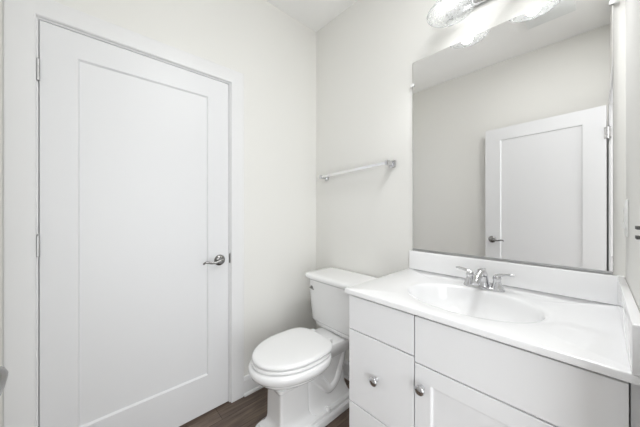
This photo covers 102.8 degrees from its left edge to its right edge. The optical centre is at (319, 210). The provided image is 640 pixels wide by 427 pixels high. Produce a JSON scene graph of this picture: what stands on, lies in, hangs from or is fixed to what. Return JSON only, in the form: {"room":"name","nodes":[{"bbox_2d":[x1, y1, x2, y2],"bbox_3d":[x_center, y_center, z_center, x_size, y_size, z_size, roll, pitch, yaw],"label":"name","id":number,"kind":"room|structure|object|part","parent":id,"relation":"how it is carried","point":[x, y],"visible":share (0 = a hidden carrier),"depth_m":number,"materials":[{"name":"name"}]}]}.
{"room":"bathroom","nodes":[
{"label":"bathroom","id":0,"kind":"room"},
{"bbox_2d":[0,366,7,395],"bbox_3d":[-0.321,0.209,0.183,0.849,2.030,0.089,0,0,42],"label":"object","id":1,"kind":"structure","parent":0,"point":[3,371],"depth_m":0.44,"materials":[{"name":"silver metal"}]},
{"bbox_2d":[0,0,315,426],"bbox_3d":[-0.690,-0.130,1.622,1.914,2.733,0.115,0,0,-43],"label":"wall","id":2,"kind":"structure","parent":0,"point":[275,53],"depth_m":1.82,"materials":[{"name":"white paint"}]},
{"bbox_2d":[3,0,243,426],"bbox_3d":[-0.920,0.165,1.399,1.019,2.143,0.130,0,0,-43],"label":"door frame","id":3,"kind":"structure","parent":2,"relation":"attached to","point":[21,18],"depth_m":1.06,"materials":[{"name":"white paint"}]},
{"bbox_2d":[36,20,228,426],"bbox_3d":[-0.884,0.209,1.352,0.835,2.030,0.089,0,0,-43],"label":"door","id":4,"kind":"structure","parent":2,"relation":"in","point":[132,245],"depth_m":1.29,"materials":[{"name":"white paint"}]},
{"bbox_3d":[-0.638,0.312,1.538,0.125,0.027,0.028,0,0,-43],"label":"lever","id":5,"kind":"part","parent":4,"relation":"part of","materials":[{"name":"silver metal"}]},
{"bbox_2d":[244,374,262,396],"bbox_3d":[-0.265,1.175,1.919,0.656,0.122,0.025,0,0,-43],"label":"baseboard","id":6,"kind":"structure","parent":2,"relation":"attached to","point":[250,386],"depth_m":1.72,"materials":[{"name":"white paint"}]},
{"bbox_2d":[179,378,348,426],"bbox_3d":[-0.144,1.261,-0.324,3.749,0.050,3.718,0,0,-43],"label":"floor","id":7,"kind":"structure","parent":0,"point":[248,411],"depth_m":1.54,"materials":[{"name":"brown wood"}]},
{"bbox_2d":[248,267,376,426],"bbox_3d":[-0.050,0.839,1.558,0.802,0.795,0.480,0,0,-43],"label":"toilet","id":8,"kind":"object","parent":7,"relation":"on","point":[301,370],"visible":0.85,"depth_m":1.48,"materials":[{"name":"ceramic"}]},
{"bbox_3d":[-0.172,0.803,1.446,0.438,0.015,0.370,0,0,-43],"label":"seat","id":9,"kind":"part","parent":8,"relation":"part of","materials":[{"name":"plastic"}]},
{"bbox_3d":[-0.167,0.778,1.451,0.445,0.022,0.364,0,0,-43],"label":"seat lid","id":10,"kind":"part","parent":8,"relation":"part of","materials":[{"name":"plastic"}]},
{"bbox_3d":[0.143,0.645,1.737,0.245,0.318,0.428,0,0,-43],"label":"tank","id":11,"kind":"part","parent":8,"relation":"part of","materials":[{"name":"ceramic"}]},
{"bbox_3d":[0.139,0.463,1.733,0.286,0.044,0.480,0,0,-43],"label":"tank lid","id":12,"kind":"part","parent":8,"relation":"part of","materials":[{"name":"ceramic"}]},
{"bbox_2d":[349,295,639,426],"bbox_3d":[0.603,0.801,1.018,0.601,0.870,0.815,0,0,-43],"label":"vanity cabinet","id":13,"kind":"object","parent":7,"relation":"on","point":[406,369],"visible":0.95,"depth_m":0.81,"materials":[{"name":"white paint"}]},
{"bbox_3d":[0.238,0.987,1.029,0.019,0.288,0.301,0,0,-43],"label":"drawer","id":14,"kind":"part","parent":13,"relation":"part of","materials":[{"name":"white paint"}]},
{"bbox_3d":[0.216,0.681,1.018,0.030,0.036,0.036,0,0,-43],"label":"knob","id":15,"kind":"part","parent":13,"relation":"part of","materials":[{"name":"silver metal"}]},
{"bbox_3d":[0.238,0.681,1.029,0.019,0.313,0.301,0,0,-43],"label":"drawer","id":16,"kind":"part","parent":13,"relation":"part of","materials":[{"name":"white paint"}]},
{"bbox_3d":[0.238,0.448,1.029,0.019,0.144,0.301,0,0,-43],"label":"drawer","id":17,"kind":"part","parent":13,"relation":"part of","materials":[{"name":"white paint"}]},
{"bbox_3d":[0.344,0.616,0.878,0.030,0.036,0.036,0,0,-43],"label":"knob","id":18,"kind":"part","parent":13,"relation":"part of","materials":[{"name":"silver metal"}]},
{"bbox_3d":[0.509,0.837,0.736,0.019,0.588,0.486,0,0,-43],"label":"cabinet door","id":19,"kind":"part","parent":13,"relation":"part of","materials":[{"name":"white paint"}]},
{"bbox_2d":[345,250,639,385],"bbox_3d":[0.603,0.365,1.024,0.592,0.254,0.825,0,0,-43],"label":"countertop","id":20,"kind":"structure","parent":13,"relation":"on","point":[583,319],"depth_m":0.94,"materials":[{"name":"stone"}]},
{"bbox_2d":[456,266,514,291],"bbox_3d":[0.723,0.299,1.134,0.168,0.091,0.168,0,0,2],"label":"faucet","id":21,"kind":"object","parent":20,"relation":"on","point":[480,279],"visible":1,"depth_m":1.10,"materials":[{"name":"silver metal"}]},
{"bbox_3d":[0.671,0.279,1.191,0.026,0.026,0.070,0,0,-43],"label":"handle lever","id":22,"kind":"part","parent":21,"relation":"part of","materials":[{"name":"silver metal"}]},
{"bbox_3d":[0.688,0.307,1.171,0.049,0.063,0.049,0,0,-43],"label":"handle","id":23,"kind":"part","parent":21,"relation":"part of","materials":[{"name":"silver metal"}]},
{"bbox_3d":[0.692,0.295,1.105,0.140,0.084,0.048,0,0,-43],"label":"spout","id":24,"kind":"part","parent":21,"relation":"part of","materials":[{"name":"silver metal"}]},
{"bbox_3d":[0.723,0.338,1.133,0.054,0.013,0.160,0,0,-43],"label":"plate","id":25,"kind":"part","parent":21,"relation":"part of","materials":[{"name":"silver metal"}]},
{"bbox_3d":[0.759,0.307,1.095,0.049,0.063,0.049,0,0,-43],"label":"handle","id":26,"kind":"part","parent":21,"relation":"part of","materials":[{"name":"silver metal"}]},
{"bbox_3d":[0.777,0.279,1.077,0.026,0.026,0.070,0,0,-43],"label":"handle lever","id":27,"kind":"part","parent":21,"relation":"part of","materials":[{"name":"silver metal"}]},
{"bbox_2d":[266,0,357,31],"bbox_3d":[-0.085,-1.537,0.965,1.914,0.080,1.902,0,0,-43],"label":"ceiling","id":28,"kind":"structure","parent":0,"point":[315,14],"depth_m":1.91,"materials":[{"name":"white paint"}]},
{"bbox_2d":[316,0,624,360],"bbox_3d":[0.616,-0.130,1.533,0.115,2.733,1.787,0,0,-43],"label":"wall","id":29,"kind":"structure","parent":0,"point":[366,55],"depth_m":1.69,"materials":[{"name":"white paint"}]},
{"bbox_2d":[343,359,348,379],"bbox_3d":[0.246,1.175,1.831,0.025,0.122,0.846,0,0,-43],"label":"baseboard","id":30,"kind":"structure","parent":29,"relation":"attached to","point":[346,362],"depth_m":1.89,"materials":[{"name":"white paint"}]},
{"bbox_2d":[319,160,395,179],"bbox_3d":[0.231,-0.276,1.811,0.074,0.073,0.640,0,0,-43],"label":"towel bar","id":31,"kind":"object","parent":29,"relation":"attached to","point":[389,163],"visible":1,"depth_m":1.71,"materials":[{"name":"silver metal"}]},
{"bbox_3d":[0.433,-0.292,1.591,0.074,0.042,0.042,0,0,-43],"label":"post","id":32,"kind":"part","parent":31,"relation":"part of","materials":[{"name":"silver metal"}]},
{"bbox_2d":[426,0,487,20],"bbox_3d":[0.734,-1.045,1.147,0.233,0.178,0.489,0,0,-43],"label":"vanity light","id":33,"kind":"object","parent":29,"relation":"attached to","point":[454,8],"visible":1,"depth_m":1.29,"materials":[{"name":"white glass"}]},
{"bbox_3d":[0.629,-1.018,1.242,0.060,0.076,0.060,0,0,-43],"label":"bulb","id":34,"kind":"part","parent":33,"relation":"part of","materials":[{"name":"white glass"}]},
{"bbox_2d":[410,0,619,273],"bbox_3d":[0.812,-0.318,1.224,0.015,1.104,0.810,0,0,-43],"label":"wall mirror","id":35,"kind":"object","parent":29,"relation":"attached to","point":[513,119],"visible":1,"depth_m":1.13,"materials":[{"name":"silver mirror"}]},
{"bbox_2d":[409,250,624,304],"bbox_3d":[0.814,0.291,1.218,0.020,0.106,0.824,0,0,-43],"label":"backsplash","id":36,"kind":"structure","parent":29,"relation":"attached to","point":[598,287],"depth_m":1.09,"materials":[{"name":"stone"}]},
{"bbox_2d":[625,0,639,311],"bbox_3d":[0.479,-0.130,0.269,1.799,2.733,0.115,0,0,-43],"label":"wall","id":37,"kind":"structure","parent":0,"point":[632,7],"depth_m":0.72,"materials":[{"name":"white paint"}]},
{"bbox_2d":[622,199,628,236],"bbox_3d":[1.020,0.026,0.855,0.076,0.122,0.012,0,0,-43],"label":"light switch","id":38,"kind":"object","parent":37,"relation":"attached to","point":[625,225],"visible":1,"depth_m":0.83,"materials":[{"name":"white plastic"}]},
{"bbox_2d":[635,226,639,239],"bbox_3d":[0.689,0.049,0.550,0.074,0.118,0.012,0,0,-43],"label":"wall outlet","id":39,"kind":"object","parent":37,"relation":"attached to","point":[637,237],"visible":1,"depth_m":0.54,"materials":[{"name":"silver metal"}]}
]}

